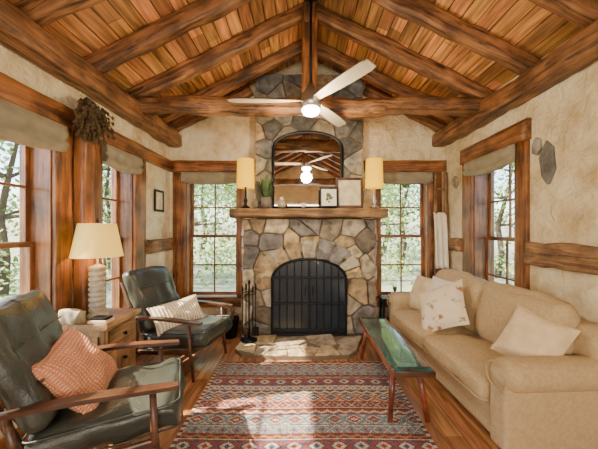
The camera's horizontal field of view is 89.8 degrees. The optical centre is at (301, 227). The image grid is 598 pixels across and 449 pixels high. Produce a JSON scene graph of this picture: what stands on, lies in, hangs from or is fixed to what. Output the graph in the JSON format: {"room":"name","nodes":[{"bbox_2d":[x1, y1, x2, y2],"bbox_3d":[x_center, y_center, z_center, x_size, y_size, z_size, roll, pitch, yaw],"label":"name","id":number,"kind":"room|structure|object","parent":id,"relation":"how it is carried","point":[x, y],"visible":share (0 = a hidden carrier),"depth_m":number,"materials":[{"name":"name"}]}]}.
{"room":"cabin living room","nodes":[
{"label":"cabin living room","id":0,"kind":"room"},
{"bbox_2d":[0,33,169,438],"bbox_3d":[-2.150,0.000,1.000,0.260,3.100,7.200,0,0,0],"label":"wall","id":1,"kind":"structure","parent":0,"point":[12,65],"depth_m":3.45,"materials":[{"name":"paint"}]},
{"bbox_2d":[27,242,33,292],"bbox_3d":[-2.160,0.580,2.387,0.030,0.940,0.042,0,0,0],"label":"stile","id":2,"kind":"object","parent":1,"relation":"attached to","point":[30,250],"visible":0.34,"depth_m":2.37,"materials":[{"name":"brown wood"}]},
{"bbox_2d":[0,98,69,304],"bbox_3d":[-2.082,0.100,1.860,0.376,1.900,1.200,0,0,0],"label":"window","id":3,"kind":"structure","parent":1,"relation":"in","point":[18,125],"depth_m":2.41,"materials":[{"name":"brown wood"}]},
{"bbox_2d":[52,128,71,323],"bbox_3d":[-2.003,0.110,2.505,0.037,1.920,0.172,0,0,0],"label":"window frame","id":4,"kind":"structure","parent":1,"relation":"attached to","point":[61,161],"depth_m":2.48,"materials":[{"name":"brown wood"}]},
{"bbox_2d":[72,130,95,304],"bbox_3d":[-1.960,0.345,2.699,0.132,2.410,0.165,0,0,0],"label":"trim","id":5,"kind":"structure","parent":1,"relation":"attached to","point":[83,160],"depth_m":2.63,"materials":[{"name":"brown wood"}]},
{"bbox_2d":[0,72,171,171],"bbox_3d":[-1.995,-0.941,1.000,0.063,0.178,7.200,0,0,0],"label":"trim","id":6,"kind":"structure","parent":1,"relation":"attached to","point":[13,91],"depth_m":2.40,"materials":[{"name":"brown wood"}]},
{"bbox_2d":[0,0,183,148],"bbox_3d":[-1.931,-1.333,1.000,0.235,0.254,7.201,0,0,0],"label":"beam","id":7,"kind":"structure","parent":1,"relation":"attached to","point":[19,33],"depth_m":2.43,"materials":[{"name":"brown wood"}]},
{"bbox_2d":[72,95,115,145],"bbox_3d":[-1.863,-0.957,2.677,0.217,0.452,0.514,0,0,-2],"label":"flower bouquet","id":8,"kind":"object","parent":7,"relation":"hanging from","point":[91,120],"visible":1,"depth_m":2.60,"materials":[{"name":"brown plant"}]},
{"bbox_2d":[95,141,101,264],"bbox_3d":[-2.003,0.110,2.885,0.038,1.920,0.192,0,0,0],"label":"window frame","id":9,"kind":"structure","parent":1,"relation":"attached to","point":[98,149],"depth_m":2.93,"materials":[{"name":"brown wood"}]},
{"bbox_2d":[117,237,120,307],"bbox_3d":[-2.160,0.580,3.547,0.030,0.940,0.042,0,0,0],"label":"stile","id":10,"kind":"object","parent":1,"relation":"attached to","point":[118,258],"visible":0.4,"depth_m":3.53,"materials":[{"name":"brown wood"}]},
{"bbox_2d":[101,143,143,307],"bbox_3d":[-2.082,0.100,3.280,0.376,1.900,0.680,0,0,0],"label":"window","id":11,"kind":"structure","parent":1,"relation":"in","point":[122,161],"depth_m":3.57,"materials":[{"name":"brown wood"}]},
{"bbox_2d":[133,160,145,270],"bbox_3d":[-2.002,0.110,3.700,0.037,1.920,0.242,0,0,0],"label":"window frame","id":12,"kind":"structure","parent":1,"relation":"attached to","point":[139,180],"depth_m":3.66,"materials":[{"name":"brown wood"}]},
{"bbox_2d":[154,189,163,211],"bbox_3d":[-2.000,-0.380,4.200,0.020,0.300,0.260,0,0,0],"label":"wall picture","id":13,"kind":"object","parent":1,"relation":"attached to","point":[158,194],"visible":1,"depth_m":4.18,"materials":[{"name":"paper"}]},
{"bbox_2d":[156,192,162,209],"bbox_3d":[-2.001,-0.380,4.200,0.006,0.240,0.200,0,0,0],"label":"print","id":14,"kind":"object","parent":13,"relation":"on","point":[159,195],"depth_m":4.21},
{"bbox_2d":[146,238,173,253],"bbox_3d":[-1.994,0.242,4.230,0.088,0.192,0.740,0,0,0],"label":"trim","id":15,"kind":"structure","parent":1,"relation":"attached to","point":[152,245],"depth_m":4.10,"materials":[{"name":"brown wood"}]},
{"bbox_2d":[7,0,582,123],"bbox_3d":[0.085,-2.053,1.000,5.337,1.420,8.320,0,0,0],"label":"ceiling","id":16,"kind":"structure","parent":0,"point":[519,23],"depth_m":3.16,"materials":[{"name":"brown wood"}]},
{"bbox_2d":[12,0,99,29],"bbox_3d":[-0.967,-2.004,2.149,2.312,0.187,0.142,-27,0,0],"label":"rafter","id":17,"kind":"object","parent":16,"relation":"attached to","point":[45,13],"depth_m":2.10,"materials":[{"name":"wood"}]},
{"bbox_2d":[83,0,252,73],"bbox_3d":[-0.967,-2.003,2.813,2.312,0.178,0.151,-27,0,0],"label":"rafter","id":18,"kind":"object","parent":16,"relation":"attached to","point":[151,37],"depth_m":2.75,"materials":[{"name":"wood"}]},
{"bbox_2d":[168,84,252,131],"bbox_3d":[-1.385,-1.789,4.539,1.372,0.180,0.123,-27,0,0],"label":"rafter","id":19,"kind":"object","parent":16,"relation":"attached to","point":[182,123],"depth_m":4.49,"materials":[{"name":"wood"}]},
{"bbox_2d":[126,3,303,94],"bbox_3d":[-0.966,-2.003,3.469,2.312,0.182,0.144,-27,0,0],"label":"rafter","id":20,"kind":"object","parent":16,"relation":"attached to","point":[173,76],"depth_m":3.41,"materials":[{"name":"wood"}]},
{"bbox_2d":[157,39,301,121],"bbox_3d":[-0.967,-2.004,4.130,2.312,0.179,0.147,-27,0,0],"label":"rafter","id":21,"kind":"object","parent":16,"relation":"attached to","point":[291,52],"depth_m":4.07,"materials":[{"name":"wood"}]},
{"bbox_2d":[132,6,485,118],"bbox_3d":[0.085,-1.897,3.466,4.192,1.247,0.266,0,0,0],"label":"roof truss","id":22,"kind":"object","parent":16,"relation":"attached to","point":[388,104],"visible":0.88,"depth_m":3.38,"materials":[{"name":"brown wood"}]},
{"bbox_2d":[304,1,315,22],"bbox_3d":[0.086,-2.450,1.000,0.139,0.256,7.200,0,0,0],"label":"ridge beam","id":23,"kind":"structure","parent":16,"relation":"attached to","point":[306,5],"depth_m":3.23,"materials":[{"name":"brown wood"}]},
{"bbox_2d":[227,0,375,126],"bbox_3d":[-0.076,-1.702,2.890,1.258,1.255,1.393,0,0,0],"label":"ceiling fan","id":24,"kind":"object","parent":23,"relation":"hanging from","point":[310,101],"visible":1,"depth_m":2.81,"materials":[{"name":"white metal"}]},
{"bbox_2d":[317,41,458,122],"bbox_3d":[1.138,-2.005,4.129,2.312,0.182,0.144,27,0,0],"label":"rafter","id":25,"kind":"object","parent":16,"relation":"attached to","point":[389,84],"depth_m":4.07,"materials":[{"name":"wood"}]},
{"bbox_2d":[316,2,494,98],"bbox_3d":[1.137,-2.005,3.470,2.312,0.183,0.145,27,0,0],"label":"rafter","id":26,"kind":"object","parent":16,"relation":"attached to","point":[382,46],"depth_m":3.41,"materials":[{"name":"wood"}]},
{"bbox_2d":[363,84,447,131],"bbox_3d":[1.556,-1.792,4.541,1.372,0.170,0.121,27,0,0],"label":"rafter","id":27,"kind":"object","parent":16,"relation":"attached to","point":[432,123],"depth_m":4.49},
{"bbox_2d":[368,0,540,73],"bbox_3d":[1.135,-2.001,2.810,2.312,0.183,0.143,27,0,0],"label":"rafter","id":28,"kind":"object","parent":16,"relation":"attached to","point":[480,41],"depth_m":2.75,"materials":[{"name":"wood"}]},
{"bbox_2d":[522,0,597,28],"bbox_3d":[1.135,-2.001,2.150,2.312,0.187,0.142,27,0,0],"label":"rafter","id":29,"kind":"object","parent":16,"relation":"attached to","point":[581,13],"depth_m":2.12,"materials":[{"name":"wood"}]},
{"bbox_2d":[110,329,498,448],"bbox_3d":[0.085,1.600,1.000,4.730,0.100,7.720,0,0,0],"label":"floor","id":30,"kind":"structure","parent":0,"point":[451,425],"depth_m":2.78,"materials":[{"name":"brown wood"}]},
{"bbox_2d":[0,292,185,448],"bbox_3d":[-1.348,0.988,1.947,1.107,1.132,0.844,0,0,-22],"label":"leather lounge chair","id":31,"kind":"object","parent":30,"relation":"on","point":[140,403],"visible":0.79,"depth_m":1.69,"materials":[{"name":"leather"}]},
{"bbox_2d":[0,292,62,434],"bbox_3d":[-1.634,0.768,1.834,0.250,0.740,0.726,-25,9,-20],"label":"cushion","id":32,"kind":"object","parent":31,"relation":"on","point":[29,325],"depth_m":1.61,"materials":[{"name":"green leather"}]},
{"bbox_2d":[28,326,117,415],"bbox_3d":[-1.407,0.900,1.901,0.334,0.465,0.529,0,0,-21],"label":"throw pillow","id":33,"kind":"object","parent":31,"relation":"on","point":[74,365],"visible":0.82,"depth_m":1.79,"materials":[{"name":"fabric"}]},
{"bbox_2d":[20,359,185,448],"bbox_3d":[-1.219,1.158,1.997,0.826,0.276,0.736,-5,2,-22],"label":"seat cushion","id":34,"kind":"object","parent":31,"relation":"on","point":[113,423],"depth_m":1.73,"materials":[{"name":"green leather"}]},
{"bbox_2d":[59,308,140,370],"bbox_3d":[-1.775,1.167,2.680,0.430,0.766,0.520,0,0,0],"label":"chest","id":35,"kind":"object","parent":30,"relation":"on","point":[121,329],"visible":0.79,"depth_m":2.61,"materials":[{"name":"brown wood"}]},
{"bbox_2d":[58,304,89,321],"bbox_3d":[-1.890,0.706,2.472,0.201,0.157,0.162,0,0,0],"label":"rock","id":36,"kind":"object","parent":35,"relation":"on","point":[69,313],"visible":0.98,"depth_m":2.43,"materials":[{"name":"stone"}]},
{"bbox_2d":[69,218,123,319],"bbox_3d":[-1.800,0.346,2.640,0.400,0.870,0.400,0,0,0],"label":"table lamp","id":37,"kind":"object","parent":35,"relation":"on","point":[97,240],"visible":0.93,"depth_m":2.56,"materials":[{"name":"ceramic"}]},
{"bbox_2d":[88,315,114,323],"bbox_3d":[-1.665,0.757,2.490,0.150,0.045,0.110,0,0,0],"label":"stacked books","id":38,"kind":"object","parent":35,"relation":"on","point":[98,319],"visible":1,"depth_m":2.45,"materials":[{"name":"beige paper"}]},
{"bbox_2d":[120,265,232,382],"bbox_3d":[-1.423,1.009,3.454,1.066,1.091,0.820,0,0,12],"label":"leather lounge chair","id":39,"kind":"object","parent":30,"relation":"on","point":[152,286],"visible":0.82,"depth_m":3.21,"materials":[{"name":"leather"}]},
{"bbox_2d":[121,265,179,331],"bbox_3d":[-1.720,0.793,3.518,0.219,0.710,0.700,-23,-5,11],"label":"cushion","id":40,"kind":"object","parent":39,"relation":"on","point":[152,286],"depth_m":3.29,"materials":[{"name":"green leather"}]},
{"bbox_2d":[147,294,204,336],"bbox_3d":[-1.397,0.970,3.398,0.238,0.314,0.631,0,0,37],"label":"striped lumbar pillow","id":41,"kind":"object","parent":39,"relation":"on","point":[188,308],"visible":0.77,"depth_m":3.32,"materials":[{"name":"fabric"}]},
{"bbox_2d":[141,315,230,349],"bbox_3d":[-1.297,1.181,3.428,0.808,0.267,0.703,-5,-1,12],"label":"seat cushion","id":42,"kind":"object","parent":39,"relation":"on","point":[213,327],"depth_m":3.16,"materials":[{"name":"green leather"}]},
{"bbox_2d":[224,307,238,338],"bbox_3d":[-1.030,1.338,4.280,0.270,0.424,0.270,0,0,0],"label":"bucket","id":43,"kind":"object","parent":30,"relation":"on","point":[232,333],"visible":0.56,"depth_m":4.21,"materials":[{"name":"black metal"}]},
{"bbox_2d":[235,334,361,359],"bbox_3d":[0.000,1.509,3.847,1.680,0.081,0.654,0,0,0],"label":"stone hearth","id":44,"kind":"object","parent":30,"relation":"on","point":[326,346],"visible":0.99,"depth_m":3.74,"materials":[{"name":"stone"}]},
{"bbox_2d":[241,336,256,342],"bbox_3d":[-0.700,1.469,3.970,0.220,0.030,0.220,0,0,0],"label":"stand base","id":45,"kind":"object","parent":44,"relation":"on","point":[252,339],"visible":0.98,"depth_m":3.93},
{"bbox_2d":[248,280,250,337],"bbox_3d":[-0.700,1.074,3.970,0.040,0.780,0.040,0,0,0],"label":"post","id":46,"kind":"object","parent":45,"relation":"attached to","point":[249,282],"depth_m":3.96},
{"bbox_2d":[169,361,437,448],"bbox_3d":[0.011,1.544,1.950,1.883,0.011,3.070,0,0,0],"label":"area rug","id":47,"kind":"object","parent":30,"relation":"on","point":[243,405],"visible":0.96,"depth_m":2.50,"materials":[{"name":"fabric"}]},
{"bbox_2d":[358,317,435,422],"bbox_3d":[0.850,1.312,2.955,0.340,0.460,1.389,0,0,0],"label":"coffee table","id":48,"kind":"object","parent":47,"relation":"on","point":[400,358],"visible":1,"depth_m":2.53,"materials":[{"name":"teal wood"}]},
{"bbox_2d":[229,74,387,336],"bbox_3d":[0.090,-0.340,4.318,2.140,3.780,0.568,0,0,0],"label":"stone fireplace","id":49,"kind":"object","parent":30,"relation":"on","point":[313,271],"visible":0.76,"depth_m":4.20,"materials":[{"name":"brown stone"}]},
{"bbox_2d":[236,158,254,207],"bbox_3d":[-0.790,-0.620,4.200,0.250,0.680,0.250,0,0,0],"label":"lamp","id":50,"kind":"object","parent":49,"relation":"on","point":[245,166],"visible":0.99,"depth_m":4.10,"materials":[{"name":"fabric"}]},
{"bbox_2d":[257,174,272,207],"bbox_3d":[-0.492,-0.519,4.150,0.271,0.473,0.150,0,0,0],"label":"potted plant","id":51,"kind":"object","parent":49,"relation":"on","point":[265,201],"visible":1,"depth_m":4.12,"materials":[{"name":"green plant"}]},
{"bbox_2d":[272,131,342,207],"bbox_3d":[0.080,-0.838,4.285,1.024,1.109,0.044,0,0,0],"label":"arched mirror","id":52,"kind":"object","parent":49,"relation":"attached to","point":[303,162],"visible":0.97,"depth_m":4.29,"materials":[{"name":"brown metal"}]},
{"bbox_2d":[229,208,387,217],"bbox_3d":[0.090,-0.206,4.201,2.140,0.147,0.333,0,0,0],"label":"mantel shelf","id":53,"kind":"object","parent":49,"relation":"attached to","point":[239,212],"depth_m":4.04,"materials":[{"name":"brown wood"}]},
{"bbox_2d":[320,187,337,207],"bbox_3d":[0.370,-0.421,4.120,0.250,0.280,0.059,0,0,0],"label":"picture frame","id":54,"kind":"object","parent":49,"relation":"on","point":[328,195],"visible":1,"depth_m":4.12,"materials":[{"name":"paper"}]},
{"bbox_2d":[336,178,363,207],"bbox_3d":[0.670,-0.496,4.223,0.380,0.430,0.065,0,0,0],"label":"picture frame","id":55,"kind":"object","parent":49,"relation":"on","point":[350,190],"visible":0.98,"depth_m":4.22,"materials":[{"name":"paper"}]},
{"bbox_2d":[338,180,360,204],"bbox_3d":[0.670,-0.496,4.223,0.310,0.360,0.006,0,-6,0],"label":"print","id":56,"kind":"object","parent":55,"relation":"attached to","point":[349,191],"depth_m":4.22},
{"bbox_2d":[365,158,382,207],"bbox_3d":[1.010,-0.620,4.200,0.250,0.680,0.250,0,0,0],"label":"lamp","id":57,"kind":"object","parent":49,"relation":"on","point":[374,166],"visible":1,"depth_m":4.10,"materials":[{"name":"fabric"}]},
{"bbox_2d":[378,296,389,321],"bbox_3d":[1.320,1.285,4.420,0.340,0.530,0.220,0,0,0],"label":"accent table","id":58,"kind":"object","parent":30,"relation":"on","point":[381,298],"visible":0.28,"depth_m":4.43,"materials":[{"name":"metal"}]},
{"bbox_2d":[434,172,449,276],"bbox_3d":[2.055,0.360,4.429,0.234,2.383,0.192,0,0,0],"label":"blanket ladder","id":59,"kind":"object","parent":30,"relation":"on","point":[445,188],"visible":0.4,"depth_m":4.46,"materials":[{"name":"brown wood"}]},
{"bbox_2d":[433,212,448,268],"bbox_3d":[2.038,0.178,4.414,0.188,0.822,0.144,0,0,0],"label":"towel","id":60,"kind":"object","parent":59,"relation":"hanging from","point":[440,219],"visible":1,"depth_m":4.38,"materials":[{"name":"fabric"}]},
{"bbox_2d":[387,269,597,448],"bbox_3d":[1.669,1.034,3.089,0.923,1.031,2.330,0,0,-3],"label":"sofa","id":61,"kind":"object","parent":30,"relation":"on","point":[523,402],"visible":0.7,"depth_m":2.14,"materials":[{"name":"beige fabric"}]},
{"bbox_2d":[410,275,431,310],"bbox_3d":[1.577,0.860,3.919,0.254,0.428,0.478,0,0,-18],"label":"throw pillow","id":62,"kind":"object","parent":61,"relation":"on","point":[421,284],"visible":0.42,"depth_m":3.90,"materials":[{"name":"beige fabric"}]},
{"bbox_2d":[392,309,476,349],"bbox_3d":[1.538,1.174,3.546,0.710,0.266,0.949,0,0,-3],"label":"seat cushion","id":63,"kind":"object","parent":61,"relation":"on","point":[408,322],"depth_m":3.34,"materials":[{"name":"beige fabric"}]},
{"bbox_2d":[426,276,452,291],"bbox_3d":[1.629,0.840,3.580,0.239,0.459,0.496,0,0,-5],"label":"throw pillow","id":64,"kind":"object","parent":61,"relation":"on","point":[436,282],"visible":0.23,"depth_m":3.61,"materials":[{"name":"white fabric"}]},
{"bbox_2d":[419,279,469,331],"bbox_3d":[1.500,0.850,3.220,0.641,0.605,0.364,0,0,44],"label":"floral throw pillow","id":65,"kind":"object","parent":61,"relation":"on","point":[443,307],"visible":0.98,"depth_m":3.13,"materials":[{"name":"fabric"}]},
{"bbox_2d":[436,269,488,331],"bbox_3d":[1.852,0.828,3.564,0.336,0.638,0.964,13,-1,-3],"label":"cushion","id":66,"kind":"object","parent":61,"relation":"on","point":[472,285],"depth_m":3.20,"materials":[{"name":"beige fabric"}]},
{"bbox_2d":[424,334,504,401],"bbox_3d":[1.584,1.176,2.620,0.694,0.264,0.948,0,0,-3],"label":"seat cushion","id":67,"kind":"object","parent":61,"relation":"on","point":[463,358],"depth_m":2.54,"materials":[{"name":"beige fabric"}]},
{"bbox_2d":[474,282,579,354],"bbox_3d":[1.901,0.835,2.635,0.324,0.646,0.984,13,-1,-3],"label":"cushion","id":68,"kind":"object","parent":61,"relation":"on","point":[495,303],"depth_m":2.62,"materials":[{"name":"beige fabric"}]},
{"bbox_2d":[490,305,580,355],"bbox_3d":[1.736,0.850,2.269,0.313,0.442,0.456,0,0,-14],"label":"throw pillow","id":69,"kind":"object","parent":61,"relation":"on","point":[526,333],"visible":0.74,"depth_m":2.21,"materials":[{"name":"beige fabric"}]},
{"bbox_2d":[170,60,444,319],"bbox_3d":[0.085,-0.545,4.730,4.730,4.190,0.260,0,0,0],"label":"wall","id":70,"kind":"structure","parent":0,"point":[389,138],"depth_m":4.60,"materials":[{"name":"paint"}]},
{"bbox_2d":[173,172,186,296],"bbox_3d":[-1.870,0.110,4.582,0.203,1.920,0.038,0,0,0],"label":"window frame","id":71,"kind":"structure","parent":70,"relation":"attached to","point":[179,188],"depth_m":4.57,"materials":[{"name":"brown wood"}]},
{"bbox_2d":[181,172,236,295],"bbox_3d":[-1.380,0.100,4.662,0.860,1.900,0.376,0,0,0],"label":"window","id":72,"kind":"structure","parent":70,"relation":"in","point":[202,178],"depth_m":4.60,"materials":[{"name":"brown wood"}]},
{"bbox_2d":[190,235,193,294],"bbox_3d":[-1.737,0.580,4.740,0.042,0.940,0.030,0,0,0],"label":"stile","id":73,"kind":"object","parent":72,"relation":"attached to","point":[191,236],"visible":1,"depth_m":4.72,"materials":[{"name":"brown wood"}]},
{"bbox_2d":[193,235,235,237],"bbox_3d":[-1.380,0.130,4.740,0.680,0.040,0.030,0,0,0],"label":"rail","id":74,"kind":"object","parent":73,"relation":"attached to","point":[194,236],"visible":1,"depth_m":4.72,"materials":[{"name":"brown wood"}]},
{"bbox_2d":[180,297,240,300],"bbox_3d":[-1.420,1.075,4.630,1.020,0.049,0.200,0,0,0],"label":"sill","id":75,"kind":"structure","parent":70,"relation":"attached to","point":[198,298],"depth_m":4.53,"materials":[{"name":"brown wood"}]},
{"bbox_2d":[193,291,235,294],"bbox_3d":[-1.380,1.028,4.740,0.680,0.045,0.030,0,0,0],"label":"rail","id":76,"kind":"object","parent":70,"relation":"attached to","point":[194,292],"visible":1,"depth_m":4.72,"materials":[{"name":"brown wood"}]},
{"bbox_2d":[199,301,240,306],"bbox_3d":[-1.410,1.155,4.584,0.960,0.109,0.028,0,0,0],"label":"apron","id":77,"kind":"object","parent":70,"relation":"attached to","point":[235,303],"visible":0.4,"depth_m":4.57,"materials":[{"name":"brown wood"}]},
{"bbox_2d":[237,188,243,296],"bbox_3d":[-0.940,0.110,4.582,0.102,1.920,0.038,0,0,0],"label":"window frame","id":78,"kind":"structure","parent":70,"relation":"attached to","point":[240,192],"depth_m":4.57,"materials":[{"name":"brown wood"}]},
{"bbox_2d":[172,160,446,171],"bbox_3d":[0.110,-0.940,4.569,4.160,0.179,0.069,0,0,0],"label":"trim","id":79,"kind":"structure","parent":70,"relation":"attached to","point":[216,165],"depth_m":4.54,"materials":[{"name":"brown wood"}]},
{"bbox_2d":[374,189,380,296],"bbox_3d":[1.150,0.110,4.582,0.102,1.920,0.038,0,0,0],"label":"window frame","id":80,"kind":"structure","parent":70,"relation":"attached to","point":[377,191],"depth_m":4.56,"materials":[{"name":"brown wood"}]},
{"bbox_2d":[381,237,381,291],"bbox_3d":[1.233,0.580,4.740,0.042,0.940,0.030,0,0,0],"label":"stile","id":81,"kind":"object","parent":70,"relation":"attached to","point":[381,237],"visible":0.37,"depth_m":4.73,"materials":[{"name":"brown wood"}]},
{"bbox_2d":[381,235,420,237],"bbox_3d":[1.565,0.130,4.740,0.630,0.040,0.030,0,0,0],"label":"rail","id":82,"kind":"object","parent":81,"relation":"attached to","point":[382,236],"visible":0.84,"depth_m":4.72,"materials":[{"name":"brown wood"}]},
{"bbox_2d":[381,291,410,294],"bbox_3d":[1.565,1.028,4.740,0.630,0.045,0.030,0,0,0],"label":"rail","id":83,"kind":"object","parent":70,"relation":"attached to","point":[382,292],"visible":0.32,"depth_m":4.72,"materials":[{"name":"brown wood"}]},
{"bbox_2d":[400,238,401,291],"bbox_3d":[1.565,0.580,4.740,0.022,0.860,0.022,0,0,0],"label":"muntin","id":84,"kind":"object","parent":83,"relation":"attached to","point":[400,238],"visible":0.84,"depth_m":4.73,"materials":[{"name":"brown wood"}]},
{"bbox_2d":[383,172,433,277],"bbox_3d":[1.565,0.100,4.662,0.810,1.900,0.376,0,0,0],"label":"window","id":85,"kind":"structure","parent":70,"relation":"in","point":[397,178],"depth_m":4.60,"materials":[{"name":"brown wood"}]},
{"bbox_2d":[420,235,423,276],"bbox_3d":[1.897,0.580,4.740,0.042,0.940,0.030,0,0,0],"label":"stile","id":86,"kind":"object","parent":70,"relation":"attached to","point":[422,236],"visible":0.66,"depth_m":4.72,"materials":[{"name":"brown wood"}]},
{"bbox_2d":[428,172,441,278],"bbox_3d":[2.030,0.110,4.582,0.202,1.920,0.038,0,0,0],"label":"window frame","id":87,"kind":"structure","parent":70,"relation":"attached to","point":[439,174],"depth_m":4.57,"materials":[{"name":"brown wood"}]},
{"bbox_2d":[445,29,597,324],"bbox_3d":[2.320,0.000,1.000,0.260,3.100,7.200,0,0,0],"label":"wall","id":88,"kind":"structure","parent":0,"point":[563,211],"depth_m":2.51,"materials":[{"name":"paint"}]},
{"bbox_2d":[448,238,461,252],"bbox_3d":[2.160,0.240,4.330,0.075,0.198,0.540,0,0,0],"label":"trim","id":89,"kind":"structure","parent":88,"relation":"attached to","point":[455,245],"depth_m":4.16,"materials":[{"name":"brown wood"}]},
{"bbox_2d":[462,164,473,274],"bbox_3d":[2.172,0.110,3.930,0.038,1.920,0.223,0,0,0],"label":"window frame","id":90,"kind":"structure","parent":88,"relation":"attached to","point":[467,181],"depth_m":3.90,"materials":[{"name":"brown wood"}]},
{"bbox_2d":[460,118,531,281],"bbox_3d":[2.252,-0.001,3.460,0.376,2.103,1.200,0,0,0],"label":"window","id":91,"kind":"structure","parent":88,"relation":"in","point":[494,152],"depth_m":3.74,"materials":[{"name":"brown wood"}]},
{"bbox_2d":[486,237,489,281],"bbox_3d":[2.350,0.580,3.787,0.030,0.940,0.042,0,0,0],"label":"stile","id":92,"kind":"object","parent":91,"relation":"attached to","point":[487,240],"visible":0.55,"depth_m":3.78,"materials":[{"name":"brown wood"}]},
{"bbox_3d":[2.350,1.027,3.435,0.030,0.045,0.670,0,0,0],"label":"rail","id":93,"kind":"object","parent":92,"relation":"attached to","visible":0},
{"bbox_2d":[506,241,508,283],"bbox_3d":[2.350,0.580,3.435,0.022,0.860,0.022,0,0,0],"label":"muntin","id":94,"kind":"object","parent":93,"relation":"attached to","point":[507,242],"visible":0.63,"depth_m":3.42,"materials":[{"name":"brown wood"}]},
{"bbox_2d":[462,144,514,175],"bbox_3d":[2.102,-0.736,3.435,0.076,0.228,0.850,0,0,0],"label":"roman shade","id":95,"kind":"object","parent":91,"relation":"attached to","point":[496,159],"depth_m":3.32,"materials":[{"name":"fabric"}]},
{"bbox_2d":[452,137,556,188],"bbox_3d":[2.171,-0.614,3.444,0.039,0.457,1.730,0,0,0],"label":"wall decor","id":96,"kind":"object","parent":88,"relation":"attached to","point":[547,159],"depth_m":2.67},
{"bbox_2d":[432,20,597,148],"bbox_3d":[2.101,-1.331,1.000,0.232,0.244,7.200,0,0,0],"label":"beam","id":97,"kind":"structure","parent":88,"relation":"attached to","point":[579,52],"depth_m":2.63,"materials":[{"name":"brown wood"}]},
{"bbox_2d":[514,139,529,287],"bbox_3d":[2.173,0.110,2.965,0.038,1.920,0.172,0,0,0],"label":"window frame","id":98,"kind":"structure","parent":88,"relation":"attached to","point":[522,149],"depth_m":2.94,"materials":[{"name":"brown wood"}]},
{"bbox_2d":[524,241,597,274],"bbox_3d":[2.157,0.239,0.130,0.104,0.245,5.460,0,0,0],"label":"trim","id":99,"kind":"structure","parent":88,"relation":"attached to","point":[541,253],"depth_m":2.44,"materials":[{"name":"brown wood"}]},
{"label":"outside","id":100,"kind":"structure","parent":0,"visible":0},
{"bbox_2d":[0,238,513,307],"bbox_3d":[0.000,1.900,0.000,120.000,0.001,120.000,0,0,0],"label":"ground","id":101,"kind":"structure","parent":100,"point":[220,284],"depth_m":12.00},
{"bbox_2d":[0,141,110,296],"bbox_3d":[-8.141,-1.329,8.429,5.726,8.051,5.126,0,0,41],"label":"tree","id":102,"kind":"object","parent":101,"relation":"on","point":[5,259],"visible":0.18,"depth_m":8.34,"materials":[{"name":"green plant"}]},
{"bbox_2d":[102,162,110,281],"bbox_3d":[-6.707,-0.947,10.597,4.802,7.288,5.352,0,0,30],"label":"tree","id":103,"kind":"object","parent":101,"relation":"on","point":[107,193],"visible":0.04,"depth_m":10.71,"materials":[{"name":"green plant"}]},
{"bbox_2d":[106,184,235,290],"bbox_3d":[-4.016,-1.270,10.046,4.746,7.360,5.258,0,0,-12],"label":"tree","id":104,"kind":"object","parent":101,"relation":"on","point":[201,222],"visible":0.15,"depth_m":9.90,"materials":[{"name":"green plant"}]},
{"bbox_2d":[194,184,234,253],"bbox_3d":[-7.873,-3.496,23.829,8.067,12.511,8.938,0,0,20],"label":"tree","id":105,"kind":"object","parent":101,"relation":"on","point":[211,189],"visible":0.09,"depth_m":23.77,"materials":[{"name":"green plant"}]},
{"bbox_2d":[194,183,235,266],"bbox_3d":[-2.995,-2.224,16.132,6.169,9.568,6.835,0,0,21],"label":"tree","id":106,"kind":"object","parent":101,"relation":"on","point":[209,242],"visible":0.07,"depth_m":15.16,"materials":[{"name":"green plant"}]},
{"bbox_2d":[194,183,235,255],"bbox_3d":[-4.462,-2.376,21.620,8.027,10.931,7.204,0,0,-43],"label":"tree","id":107,"kind":"object","parent":101,"relation":"on","point":[234,239],"visible":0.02,"depth_m":20.60,"materials":[{"name":"green plant"}]},
{"bbox_2d":[195,183,235,277],"bbox_3d":[-1.819,-1.233,12.249,5.887,8.016,5.283,0,0,10],"label":"tree","id":108,"kind":"object","parent":101,"relation":"on","point":[222,185],"visible":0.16,"depth_m":11.54,"materials":[{"name":"green plant"}]},
{"bbox_2d":[381,184,419,284],"bbox_3d":[2.322,-1.270,10.598,4.746,7.360,5.258,0,0,18],"label":"tree","id":109,"kind":"object","parent":101,"relation":"on","point":[383,193],"visible":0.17,"depth_m":10.04,"materials":[{"name":"green plant"}]},
{"bbox_2d":[381,184,419,259],"bbox_3d":[4.947,-2.860,19.180,7.118,11.039,7.887,0,0,40],"label":"tree","id":110,"kind":"object","parent":101,"relation":"on","point":[412,239],"visible":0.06,"depth_m":18.66,"materials":[{"name":"green plant"}]},
{"bbox_2d":[381,183,419,253],"bbox_3d":[7.146,-2.947,24.279,9.098,12.389,8.164,0,0,20],"label":"tree","id":111,"kind":"object","parent":101,"relation":"on","point":[385,241],"visible":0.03,"depth_m":23.78,"materials":[{"name":"green plant"}]},
{"bbox_2d":[382,184,419,275],"bbox_3d":[4.357,-1.518,13.471,6.422,8.745,5.763,0,0,-29],"label":"tree","id":112,"kind":"object","parent":101,"relation":"on","point":[404,244],"visible":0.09,"depth_m":12.79,"materials":[{"name":"green plant"}]},
{"bbox_2d":[494,163,513,278],"bbox_3d":[7.626,-1.035,11.192,4.660,7.319,5.206,0,0,7],"label":"tree","id":113,"kind":"object","parent":101,"relation":"on","point":[500,258],"visible":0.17,"depth_m":11.22,"materials":[{"name":"green plant"}]},
{"bbox_3d":[-2.145,0.110,1.300,0.250,1.880,0.024,0,0,0],"label":"door frame","id":114,"kind":"structure","parent":0,"visible":0},
{"bbox_3d":[-2.160,0.580,1.333,0.030,0.940,0.042,0,0,0],"label":"stile","id":115,"kind":"object","parent":114,"relation":"attached to","visible":0},
{"bbox_2d":[0,242,29,248],"bbox_3d":[-2.160,0.130,1.860,0.030,0.040,1.020,0,0,0],"label":"rail","id":116,"kind":"object","parent":115,"relation":"attached to","point":[17,244],"visible":1,"depth_m":2.24,"materials":[{"name":"brown wood"}]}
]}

